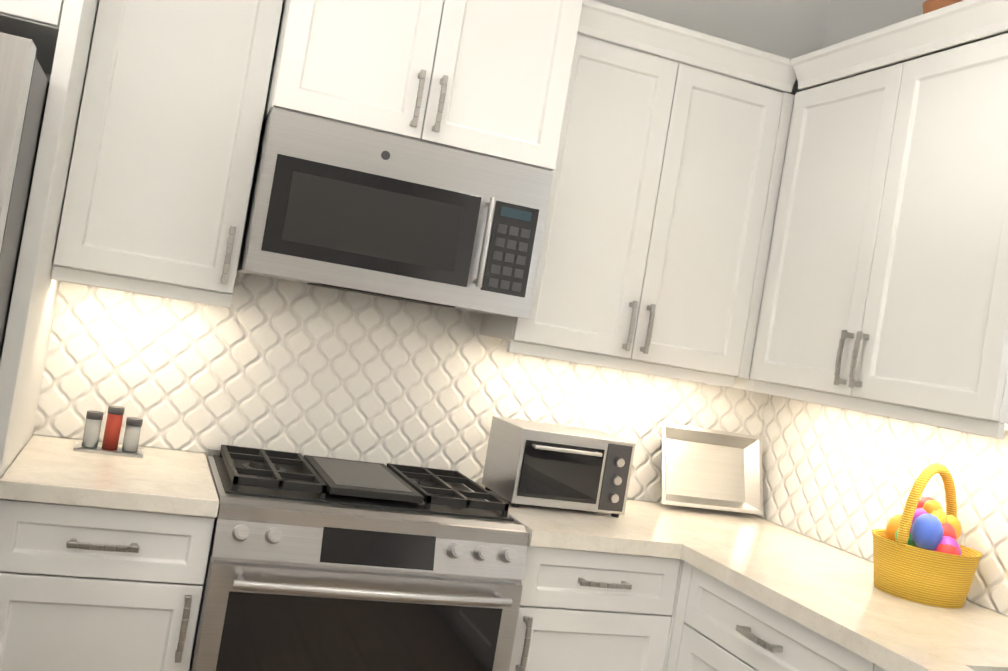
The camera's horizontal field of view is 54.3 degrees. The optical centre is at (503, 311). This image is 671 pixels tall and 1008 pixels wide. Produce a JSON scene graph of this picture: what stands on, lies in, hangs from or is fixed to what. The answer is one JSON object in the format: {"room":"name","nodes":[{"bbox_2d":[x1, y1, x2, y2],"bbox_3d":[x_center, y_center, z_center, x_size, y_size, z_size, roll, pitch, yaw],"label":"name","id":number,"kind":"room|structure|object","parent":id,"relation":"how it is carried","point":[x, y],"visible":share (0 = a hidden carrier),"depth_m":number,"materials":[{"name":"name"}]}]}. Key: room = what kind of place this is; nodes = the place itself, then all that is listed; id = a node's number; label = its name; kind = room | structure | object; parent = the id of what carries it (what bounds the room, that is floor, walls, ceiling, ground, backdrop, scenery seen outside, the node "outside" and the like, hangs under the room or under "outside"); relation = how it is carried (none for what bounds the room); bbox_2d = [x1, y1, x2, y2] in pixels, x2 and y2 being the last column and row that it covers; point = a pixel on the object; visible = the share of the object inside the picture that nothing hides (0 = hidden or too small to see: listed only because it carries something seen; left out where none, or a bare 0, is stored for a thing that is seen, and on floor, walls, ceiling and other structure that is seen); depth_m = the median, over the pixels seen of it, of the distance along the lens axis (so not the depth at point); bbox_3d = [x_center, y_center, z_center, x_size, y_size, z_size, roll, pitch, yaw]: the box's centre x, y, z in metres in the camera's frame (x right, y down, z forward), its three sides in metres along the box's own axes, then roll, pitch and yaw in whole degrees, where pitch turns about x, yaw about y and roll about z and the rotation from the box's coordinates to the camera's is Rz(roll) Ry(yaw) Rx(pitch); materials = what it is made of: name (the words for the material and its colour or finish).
{"room":"kitchen","nodes":[
{"label":"kitchen","id":0,"kind":"room"},
{"bbox_2d":[33,0,829,502],"bbox_3d":[-0.535,-0.011,3.011,3.440,2.770,0.120,10,-1,-20],"label":"wall","id":1,"kind":"structure","parent":0,"point":[789,28],"depth_m":3.40,"materials":[{"name":"white paint"}]},
{"bbox_2d":[0,0,63,73],"bbox_3d":[-1.394,-0.958,2.245,1.019,0.545,0.675,10,-1,-20],"label":"upper cabinet","id":2,"kind":"object","parent":1,"relation":"attached to","point":[37,22],"visible":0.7,"depth_m":2.13,"materials":[{"name":"white paint"}]},
{"bbox_2d":[51,0,282,307],"bbox_3d":[-0.869,-0.556,2.610,0.435,1.030,0.370,10,-1,-20],"label":"upper cabinet","id":3,"kind":"object","parent":1,"relation":"attached to","point":[164,154],"visible":1,"depth_m":2.49,"materials":[{"name":"white paint"}]},
{"bbox_2d":[33,272,766,501],"bbox_3d":[-0.181,0.229,3.078,2.360,0.584,0.008,10,-1,-20],"label":"tile backsplash","id":4,"kind":"structure","parent":1,"relation":"attached to","point":[270,363],"depth_m":2.95,"materials":[{"name":"white tile"}]},
{"bbox_2d":[263,0,582,171],"bbox_3d":[-0.228,-0.784,2.763,0.885,0.665,0.495,10,-1,-20],"label":"upper cabinet","id":5,"kind":"object","parent":1,"relation":"attached to","point":[489,78],"visible":0.98,"depth_m":2.58,"materials":[{"name":"white paint"}]},
{"bbox_2d":[237,108,553,318],"bbox_3d":[-0.318,-0.249,2.755,0.769,0.414,0.479,10,-1,-20],"label":"microwave","id":6,"kind":"object","parent":5,"relation":"attached to","point":[335,205],"visible":0.96,"depth_m":2.56,"materials":[{"name":"silver metal"}]},
{"bbox_2d":[480,0,796,387],"bbox_3d":[0.432,-0.330,3.082,0.801,1.030,0.370,10,-1,-20],"label":"upper cabinet","id":7,"kind":"object","parent":1,"relation":"attached to","point":[659,223],"visible":0.98,"depth_m":2.95,"materials":[{"name":"white paint"}]},
{"bbox_2d":[735,92,787,383],"bbox_3d":[0.934,-0.218,3.279,0.295,0.910,0.345,10,-1,-20],"label":"upper cabinet","id":8,"kind":"object","parent":1,"relation":"attached to","point":[736,378],"depth_m":3.14,"materials":[{"name":"white paint"}]},
{"bbox_2d":[753,0,1007,615],"bbox_3d":[2.158,0.376,0.292,0.150,2.770,7.075,10,-1,-20],"label":"wall","id":9,"kind":"structure","parent":0,"point":[848,19],"depth_m":3.32,"materials":[{"name":"white paint"}]},
{"bbox_2d":[741,24,1007,431],"bbox_3d":[1.141,-0.197,2.671,0.315,0.910,0.938,10,-1,-20],"label":"upper cabinet","id":10,"kind":"object","parent":9,"relation":"attached to","point":[885,291],"depth_m":2.55,"materials":[{"name":"white paint"}]},
{"bbox_2d":[922,0,962,13],"bbox_3d":[1.217,-0.905,2.685,0.206,0.340,0.204,10,-1,-20],"label":"plant pot","id":11,"kind":"object","parent":10,"relation":"on","point":[930,5],"visible":0.23,"depth_m":2.65,"materials":[{"name":"orange ceramic"}]},
{"bbox_2d":[754,394,1007,614],"bbox_3d":[1.618,0.554,1.460,0.008,0.462,4.268,10,-1,-20],"label":"tile backsplash","id":12,"kind":"structure","parent":9,"relation":"attached to","point":[843,479],"depth_m":2.92,"materials":[{"name":"white tile"}]},
{"bbox_3d":[-2.543,1.040,0.661,8.410,0.060,11.120,10,-1,-20],"label":"floor","id":13,"kind":"structure","parent":0,"visible":0},
{"bbox_2d":[0,32,48,359],"bbox_3d":[-1.566,0.294,2.004,0.904,1.790,0.916,10,-1,-20],"label":"refrigerator","id":14,"kind":"object","parent":13,"relation":"on","point":[24,84],"visible":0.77,"depth_m":1.89,"materials":[{"name":"silver metal"}]},
{"bbox_2d":[0,0,98,478],"bbox_3d":[-1.160,0.086,2.397,0.038,2.350,0.620,10,-1,-20],"label":"panel","id":15,"kind":"object","parent":13,"relation":"on","point":[28,326],"visible":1,"depth_m":2.13,"materials":[{"name":"white paint"}]},
{"bbox_2d":[0,499,214,670],"bbox_3d":[-1.043,0.854,2.448,0.457,0.875,0.657,10,-1,-20],"label":"base cabinet","id":16,"kind":"object","parent":13,"relation":"on","point":[84,588],"visible":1,"depth_m":2.19,"materials":[{"name":"white paint"}]},
{"bbox_2d":[0,435,218,517],"bbox_3d":[-0.968,0.403,2.458,0.457,0.040,0.633,10,-1,-20],"label":"countertop","id":17,"kind":"structure","parent":16,"relation":"on","point":[49,469],"depth_m":2.27,"materials":[{"name":"stone"}]},
{"bbox_2d":[73,405,142,457],"bbox_3d":[-1.039,0.312,2.610,0.170,0.120,0.090,10,-1,-20],"label":"spice jars","id":18,"kind":"object","parent":17,"relation":"on","point":[109,445],"visible":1,"depth_m":2.59,"materials":[{"name":"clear glass"}]},
{"bbox_2d":[189,445,528,670],"bbox_3d":[-0.449,0.915,2.612,0.770,0.955,0.701,10,-1,-20],"label":"range","id":19,"kind":"object","parent":13,"relation":"on","point":[316,563],"visible":1,"depth_m":2.37,"materials":[{"name":"silver metal"}]},
{"bbox_2d":[509,544,683,670],"bbox_3d":[0.113,1.054,2.868,0.483,0.875,0.657,10,-1,-20],"label":"base cabinet","id":20,"kind":"object","parent":13,"relation":"on","point":[581,610],"visible":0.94,"depth_m":2.60,"materials":[{"name":"white paint"}]},
{"bbox_2d":[477,483,680,558],"bbox_3d":[0.159,0.598,2.867,0.420,0.040,0.633,10,-1,-20],"label":"countertop","id":21,"kind":"structure","parent":20,"relation":"on","point":[551,527],"depth_m":2.63,"materials":[{"name":"stone"}]},
{"bbox_2d":[482,416,635,517],"bbox_3d":[0.166,0.467,2.945,0.360,0.225,0.310,10,-1,-20],"label":"toaster oven","id":22,"kind":"object","parent":21,"relation":"on","point":[527,462],"visible":1,"depth_m":2.84,"materials":[{"name":"silver metal"}]},
{"bbox_2d":[666,561,689,670],"bbox_3d":[0.610,1.140,3.041,0.620,0.876,0.670,10,-1,-20],"label":"base cabinet","id":23,"kind":"object","parent":13,"relation":"on","point":[681,603],"depth_m":2.65,"materials":[{"name":"white paint"}]},
{"bbox_2d":[674,564,886,670],"bbox_3d":[0.832,1.164,2.417,0.620,0.876,0.750,10,-1,-20],"label":"base cabinet","id":24,"kind":"object","parent":13,"relation":"on","point":[719,625],"depth_m":2.38,"materials":[{"name":"white paint"}]},
{"bbox_2d":[625,499,1007,670],"bbox_3d":[1.275,0.750,1.342,0.633,0.040,4.263,10,-1,-20],"label":"countertop","id":25,"kind":"structure","parent":24,"relation":"on","point":[834,594],"depth_m":2.35,"materials":[{"name":"stone"}]},
{"bbox_2d":[662,423,763,514],"bbox_3d":[0.699,0.529,3.318,0.394,0.256,0.114,10,-1,-20],"label":"foil tray","id":26,"kind":"object","parent":25,"relation":"on","point":[704,468],"visible":1,"depth_m":3.34,"materials":[{"name":"metal"}]},
{"bbox_2d":[872,463,982,608],"bbox_3d":[1.073,0.550,2.485,0.262,0.337,0.262,10,-1,-20],"label":"basket","id":27,"kind":"object","parent":25,"relation":"on","point":[921,555],"visible":1,"depth_m":2.41,"materials":[{"name":"wicker"}]}
]}

